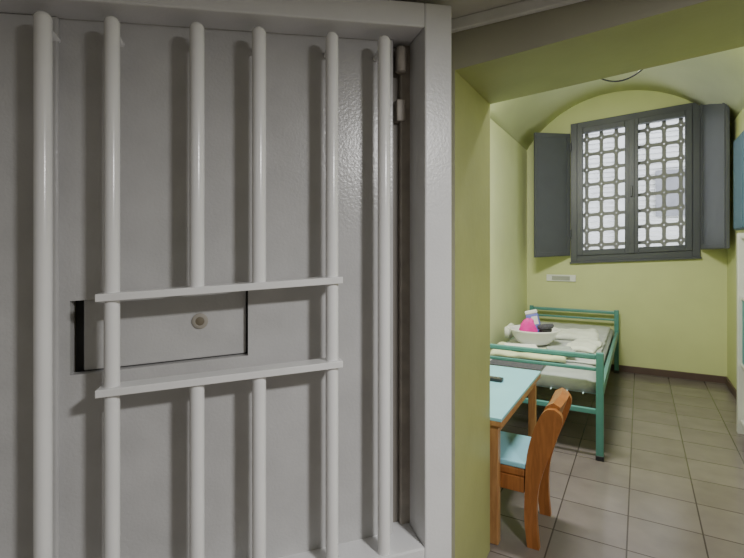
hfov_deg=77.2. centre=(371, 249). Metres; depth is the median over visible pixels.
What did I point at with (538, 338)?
basin
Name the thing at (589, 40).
wall
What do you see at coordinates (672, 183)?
building
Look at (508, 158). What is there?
wall
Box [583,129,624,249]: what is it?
window grille
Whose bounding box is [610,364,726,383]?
baseboard
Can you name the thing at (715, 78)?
ceiling
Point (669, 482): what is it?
floor
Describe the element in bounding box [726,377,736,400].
baseboard
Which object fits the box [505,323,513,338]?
crumpled bag
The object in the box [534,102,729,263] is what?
window
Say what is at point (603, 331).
sheet
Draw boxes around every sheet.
[504,343,536,347]
[507,321,610,364]
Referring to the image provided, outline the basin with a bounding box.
[508,325,560,345]
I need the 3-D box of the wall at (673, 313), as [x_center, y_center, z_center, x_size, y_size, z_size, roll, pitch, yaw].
[2.712,-0.325,5.131,1.885,3.250,0.300,0,0,30]
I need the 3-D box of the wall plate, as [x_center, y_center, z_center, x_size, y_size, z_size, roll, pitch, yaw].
[2.139,0.318,5.273,0.310,0.075,0.026,0,0,30]
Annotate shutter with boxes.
[534,132,569,257]
[701,104,729,249]
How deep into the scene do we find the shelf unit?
3.29 m
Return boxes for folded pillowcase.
[566,339,602,352]
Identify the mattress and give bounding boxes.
[490,329,613,392]
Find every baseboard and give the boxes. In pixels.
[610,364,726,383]
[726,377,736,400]
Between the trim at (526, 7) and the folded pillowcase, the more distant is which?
the folded pillowcase
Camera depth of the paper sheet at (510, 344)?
3.63 m
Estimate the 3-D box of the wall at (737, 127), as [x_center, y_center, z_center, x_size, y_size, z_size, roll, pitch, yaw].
[2.715,-0.325,2.995,0.250,3.250,3.900,0,0,30]
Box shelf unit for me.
[737,233,743,433]
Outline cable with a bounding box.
[601,70,641,81]
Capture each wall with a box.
[74,0,743,557]
[490,118,526,350]
[527,90,726,375]
[727,107,743,389]
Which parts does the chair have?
rail, seat, leg, leg, backrest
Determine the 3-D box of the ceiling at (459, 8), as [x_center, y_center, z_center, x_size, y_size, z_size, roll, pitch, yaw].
[-0.160,-0.875,-0.277,6.000,0.150,3.760,0,0,30]
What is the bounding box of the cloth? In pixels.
[546,346,575,351]
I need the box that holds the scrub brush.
[537,324,553,331]
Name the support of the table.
on the floor
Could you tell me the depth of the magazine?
3.26 m
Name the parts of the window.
shutter moulding, handle, frame, sill, shutter moulding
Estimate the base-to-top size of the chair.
0.652 m
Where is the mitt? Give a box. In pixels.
[519,318,537,331]
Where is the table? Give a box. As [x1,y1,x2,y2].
[490,365,540,544]
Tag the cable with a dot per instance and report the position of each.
(640, 70)
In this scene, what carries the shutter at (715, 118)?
attached to the window
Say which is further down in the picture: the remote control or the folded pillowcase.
the remote control
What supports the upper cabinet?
attached to the wall at (737, 127)
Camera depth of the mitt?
3.94 m
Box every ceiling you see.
[396,0,523,18]
[490,47,743,149]
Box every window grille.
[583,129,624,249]
[638,118,684,246]
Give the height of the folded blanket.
0.051 m
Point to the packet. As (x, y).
(533, 314)
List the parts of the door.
panel edge plate, panel, backing plate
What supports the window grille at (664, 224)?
in the wall at (673, 313)
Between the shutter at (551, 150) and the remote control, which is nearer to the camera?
the remote control
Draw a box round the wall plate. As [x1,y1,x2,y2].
[547,274,575,281]
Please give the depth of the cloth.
3.49 m
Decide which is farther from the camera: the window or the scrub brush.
the window
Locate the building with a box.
[583,117,684,249]
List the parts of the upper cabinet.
door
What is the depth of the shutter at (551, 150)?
5.12 m
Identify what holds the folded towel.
on the sheet at (603, 331)
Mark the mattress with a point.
(551, 376)
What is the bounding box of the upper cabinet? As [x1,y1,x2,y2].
[734,131,743,230]
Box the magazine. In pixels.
[490,359,544,370]
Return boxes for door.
[0,0,450,557]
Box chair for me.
[500,388,571,550]
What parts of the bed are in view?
rail, rail, rail, rail, rail, post, rail, post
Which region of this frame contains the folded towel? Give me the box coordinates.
[555,328,598,340]
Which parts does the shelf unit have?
shelf panel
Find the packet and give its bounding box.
[525,309,540,331]
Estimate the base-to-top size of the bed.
0.665 m
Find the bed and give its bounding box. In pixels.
[490,305,618,461]
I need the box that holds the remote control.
[490,376,503,382]
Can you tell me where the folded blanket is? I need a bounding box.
[490,342,566,362]
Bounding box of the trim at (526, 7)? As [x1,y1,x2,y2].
[451,0,586,32]
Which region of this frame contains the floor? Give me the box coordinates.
[487,371,743,557]
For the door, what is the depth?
1.36 m

